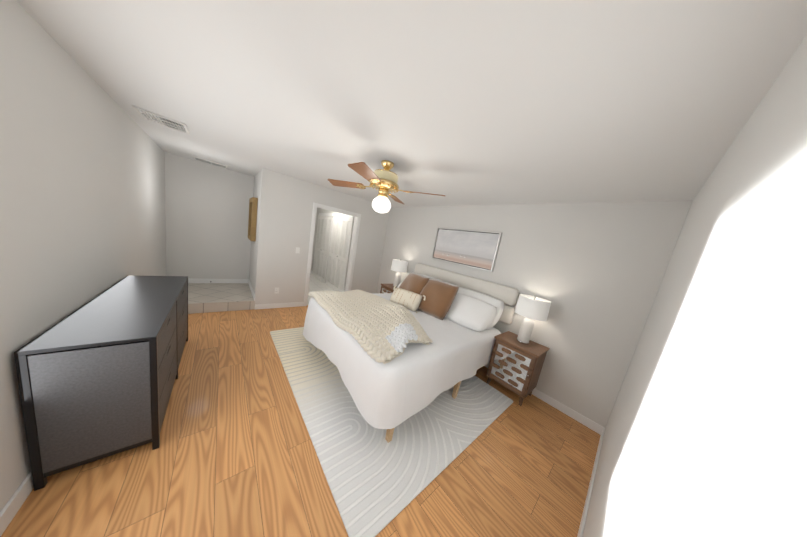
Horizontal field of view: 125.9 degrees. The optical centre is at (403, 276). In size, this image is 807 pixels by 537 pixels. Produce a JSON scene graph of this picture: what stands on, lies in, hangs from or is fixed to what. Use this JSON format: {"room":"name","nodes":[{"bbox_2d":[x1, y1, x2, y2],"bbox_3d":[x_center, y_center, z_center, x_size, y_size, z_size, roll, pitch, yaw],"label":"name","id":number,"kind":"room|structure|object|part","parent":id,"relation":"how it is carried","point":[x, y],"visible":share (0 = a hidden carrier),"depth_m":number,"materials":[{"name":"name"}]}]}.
{"room":"bedroom","nodes":[
{"label":"bedroom","id":0,"kind":"room"},
{"bbox_2d":[0,0,165,511],"bbox_3d":[-2.407,-0.239,1.516,0.100,2.440,5.920,2,12,-42],"label":"wall","id":1,"kind":"structure","parent":0,"point":[82,191],"depth_m":1.23,"materials":[{"name":"paint"}]},
{"bbox_2d":[0,471,33,536],"bbox_3d":[-2.550,0.821,1.730,0.013,0.262,5.720,2,12,-42],"label":"baseboard","id":2,"kind":"structure","parent":1,"relation":"attached to","point":[12,507],"depth_m":1.02,"materials":[{"name":"white wood"}]},
{"bbox_2d":[165,152,253,278],"bbox_3d":[-3.743,-0.904,4.114,1.320,2.440,0.100,2,12,-42],"label":"wall","id":3,"kind":"structure","parent":0,"point":[207,210],"depth_m":3.95,"materials":[{"name":"paint"}]},
{"bbox_2d":[188,278,247,282],"bbox_3d":[-3.903,0.089,4.195,1.170,0.095,0.040,2,12,-42],"label":"baseboard","id":4,"kind":"structure","parent":3,"relation":"attached to","point":[190,280],"depth_m":4.25,"materials":[{"name":"white wood"}]},
{"bbox_2d":[188,283,254,313],"bbox_3d":[-3.545,0.356,3.775,1.220,0.167,1.238,2,12,-42],"label":"step","id":5,"kind":"structure","parent":0,"point":[210,297],"depth_m":3.64,"materials":[{"name":"beige tile"}]},
{"bbox_2d":[249,169,261,293],"bbox_3d":[-2.892,-0.747,4.069,0.100,2.440,1.130,2,12,-42],"label":"wall","id":6,"kind":"structure","parent":0,"point":[253,249],"depth_m":3.89,"materials":[{"name":"paint"}]},
{"bbox_2d":[248,279,255,309],"bbox_3d":[-3.083,0.323,4.166,0.016,0.262,1.243,2,12,-42],"label":"baseboard","id":7,"kind":"structure","parent":6,"relation":"attached to","point":[249,283],"depth_m":3.96,"materials":[{"name":"white wood"}]},
{"bbox_2d":[248,197,257,240],"bbox_3d":[-2.907,-1.108,3.961,0.075,0.780,0.620,2,12,-42],"label":"mirror","id":8,"kind":"object","parent":6,"relation":"attached to","point":[253,205],"visible":1,"depth_m":3.76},
{"bbox_2d":[1,305,599,536],"bbox_3d":[-0.740,1.187,2.561,4.040,0.100,4.640,2,12,-42],"label":"floor","id":9,"kind":"structure","parent":0,"point":[234,454],"depth_m":1.43,"materials":[{"name":"brown wood"}]},
{"bbox_2d":[14,275,187,490],"bbox_3d":[-2.271,0.576,1.774,0.440,0.820,1.600,2,12,-42],"label":"dresser","id":10,"kind":"object","parent":9,"relation":"on","point":[97,376],"visible":1,"depth_m":1.22,"materials":[{"name":"black wood"}]},
{"bbox_2d":[380,284,395,292],"bbox_3d":[-0.244,0.542,4.555,0.439,0.680,0.505,2,12,-42],"label":"nightstand","id":11,"kind":"object","parent":9,"relation":"on","point":[386,288],"visible":0.12,"depth_m":4.43,"materials":[{"name":"brown wood"}]},
{"bbox_2d":[391,259,407,286],"bbox_3d":[-0.111,-0.087,4.470,0.352,0.616,0.352,2,12,-42],"label":"lamp","id":12,"kind":"object","parent":11,"relation":"on","point":[398,266],"visible":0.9,"depth_m":4.34,"materials":[{"name":"white ceramic"}]},
{"bbox_3d":[-0.085,-0.240,4.445,0.352,0.226,0.352,2,12,-42],"label":"lamp shade","id":13,"kind":"part","parent":12,"relation":"part of","materials":[{"name":"white fabric"}]},
{"bbox_2d":[270,327,512,536],"bbox_3d":[-0.336,1.163,2.784,2.120,0.012,2.740,2,12,-42],"label":"rug","id":14,"kind":"object","parent":9,"relation":"on","point":[377,482],"visible":0.58,"depth_m":1.76,"materials":[{"name":"white fabric"}]},
{"bbox_2d":[303,263,518,442],"bbox_3d":[0.039,0.548,2.928,2.206,1.290,2.074,2,12,-42],"label":"bed","id":15,"kind":"object","parent":9,"relation":"on","point":[420,337],"visible":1,"depth_m":2.29,"materials":[{"name":"white fabric"}]},
{"bbox_2d":[394,271,429,307],"bbox_3d":[0.120,0.192,3.394,0.363,0.494,0.569,2,12,-42],"label":"pillow","id":16,"kind":"object","parent":15,"relation":"on","point":[415,283],"depth_m":3.27,"materials":[{"name":"fabric"}]},
{"bbox_2d":[413,278,459,320],"bbox_3d":[0.471,0.306,3.041,0.353,0.485,0.564,2,12,-42],"label":"pillow","id":17,"kind":"object","parent":15,"relation":"on","point":[438,302],"depth_m":2.95,"materials":[{"name":"fabric"}]},
{"bbox_3d":[0.884,0.189,3.585,0.085,0.515,2.030,2,12,-42],"label":"headboard","id":18,"kind":"part","parent":15,"relation":"part of","materials":[{"name":"fabric"}]},
{"bbox_2d":[433,291,497,331],"bbox_3d":[0.850,0.460,2.943,0.395,0.371,0.880,2,12,-42],"label":"pillow","id":19,"kind":"object","parent":15,"relation":"on","point":[468,311],"depth_m":2.78,"materials":[{"name":"white fabric"}]},
{"bbox_2d":[487,331,549,405],"bbox_3d":[1.430,1.152,2.648,0.439,0.680,0.505,2,12,-42],"label":"nightstand","id":20,"kind":"object","parent":9,"relation":"on","point":[515,366],"visible":1,"depth_m":2.49,"materials":[{"name":"brown wood"}]},
{"bbox_2d":[514,294,550,343],"bbox_3d":[1.563,0.523,2.563,0.352,0.616,0.352,2,12,-42],"label":"lamp","id":21,"kind":"object","parent":20,"relation":"on","point":[530,308],"visible":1,"depth_m":2.48,"materials":[{"name":"white ceramic"}]},
{"bbox_3d":[1.590,0.370,2.538,0.352,0.226,0.352,2,12,-42],"label":"lamp shade","id":22,"kind":"part","parent":21,"relation":"part of","materials":[{"name":"white fabric"}]},
{"bbox_2d":[310,211,316,272],"bbox_3d":[-3.648,-1.358,6.953,1.190,2.440,0.100,2,12,-42],"label":"wall","id":23,"kind":"structure","parent":0,"point":[313,241],"depth_m":7.32,"materials":[{"name":"paint"}]},
{"bbox_2d":[307,273,334,304],"bbox_3d":[-2.806,0.262,5.952,1.390,0.100,3.400,2,12,-42],"label":"floor","id":24,"kind":"structure","parent":0,"point":[316,284],"depth_m":5.96,"materials":[{"name":"beige tile"}]},
{"bbox_2d":[255,168,388,303],"bbox_3d":[-1.555,-0.577,4.456,2.620,2.440,0.100,2,12,-42],"label":"wall","id":25,"kind":"structure","parent":0,"point":[285,214],"depth_m":3.91,"materials":[{"name":"paint"}]},
{"bbox_2d":[256,302,303,308],"bbox_3d":[-2.373,0.476,3.999,0.815,0.262,0.016,2,12,-42],"label":"baseboard","id":26,"kind":"structure","parent":25,"relation":"attached to","point":[293,304],"depth_m":3.98,"materials":[{"name":"white wood"}]},
{"bbox_2d":[303,202,360,305],"bbox_3d":[-1.558,-0.412,4.506,1.034,2.102,0.132,2,12,-42],"label":"door frame","id":27,"kind":"structure","parent":25,"relation":"attached to","point":[357,216],"depth_m":4.30,"materials":[{"name":"white wood"}]},
{"bbox_2d":[311,208,353,291],"bbox_3d":[-2.123,-0.965,6.194,0.100,2.440,3.350,2,12,-42],"label":"wall","id":28,"kind":"structure","parent":0,"point":[319,210],"depth_m":7.05,"materials":[{"name":"paint"}]},
{"bbox_2d":[312,215,353,291],"bbox_3d":[-2.215,-0.788,6.150,0.058,2.060,2.538,2,12,-42],"label":"closet doors","id":29,"kind":"structure","parent":28,"relation":"in","point":[339,248],"depth_m":5.92,"materials":[{"name":"white wood"}]},
{"bbox_2d":[319,213,354,290],"bbox_3d":[-2.173,-0.809,6.152,0.020,2.135,2.650,2,12,-42],"label":"trim","id":30,"kind":"structure","parent":28,"relation":"attached to","point":[331,235],"depth_m":5.44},
{"bbox_2d":[16,0,806,206],"bbox_3d":[-1.397,-1.679,3.393,4.040,0.100,8.040,2,12,-42],"label":"ceiling","id":31,"kind":"structure","parent":0,"point":[476,102],"depth_m":1.06,"materials":[{"name":"paint"}]},
{"bbox_2d":[132,105,189,133],"bbox_3d":[-2.454,-1.590,2.111,0.340,0.018,0.340,2,12,-42],"label":"ceiling vent","id":32,"kind":"object","parent":31,"relation":"in","point":[160,119],"visible":1,"depth_m":2.08,"materials":[{"name":"white metal"}]},
{"bbox_2d":[193,156,227,168],"bbox_3d":[-3.385,-2.003,3.625,0.440,0.019,0.270,2,12,-42],"label":"ceiling vent","id":33,"kind":"object","parent":31,"relation":"in","point":[210,162],"visible":1,"depth_m":3.59,"materials":[{"name":"white metal"}]},
{"bbox_2d":[328,160,444,212],"bbox_3d":[-0.211,-0.958,2.229,1.021,0.520,1.021,4,11,-32],"label":"ceiling fan","id":34,"kind":"object","parent":31,"relation":"hanging from","point":[384,181],"visible":1,"depth_m":2.15,"materials":[{"name":"gold metal"}]},
{"bbox_3d":[-0.240,-0.793,2.257,0.208,0.179,0.208,2,12,-42],"label":"globe","id":35,"kind":"part","parent":34,"relation":"part of","materials":[{"name":"white glass"}]},
{"bbox_3d":[-0.197,-1.039,2.216,0.551,0.355,0.551,2,12,-42],"label":"motor","id":36,"kind":"part","parent":34,"relation":"part of","materials":[{"name":"gold metal"}]},
{"bbox_2d":[377,200,692,427],"bbox_3d":[0.934,-0.011,3.681,0.100,2.440,4.690,2,12,-42],"label":"wall","id":37,"kind":"structure","parent":0,"point":[593,272],"depth_m":2.39,"materials":[{"name":"paint"}]},
{"bbox_2d":[432,228,501,271],"bbox_3d":[1.002,-0.504,3.514,0.035,0.585,1.210,2,12,-42],"label":"picture","id":38,"kind":"object","parent":37,"relation":"attached to","point":[475,249],"visible":1,"depth_m":3.42,"materials":[{"name":"paint"}]},
{"bbox_2d":[485,364,601,433],"bbox_3d":[0.692,1.127,3.832,0.013,0.095,4.490,2,12,-42],"label":"baseboard","id":39,"kind":"structure","parent":37,"relation":"attached to","point":[556,404],"depth_m":2.42,"materials":[{"name":"white wood"}]},
{"bbox_2d":[582,35,806,536],"bbox_3d":[0.933,0.483,0.697,4.040,2.440,0.100,2,12,-42],"label":"wall","id":40,"kind":"structure","parent":0,"point":[705,433],"depth_m":0.46,"materials":[{"name":"paint"}]},
{"bbox_2d":[577,426,604,536],"bbox_3d":[0.696,1.609,0.928,3.780,0.095,0.013,2,12,-42],"label":"baseboard","id":41,"kind":"structure","parent":40,"relation":"attached to","point":[581,528],"depth_m":1.55,"materials":[{"name":"white wood"}]}
]}

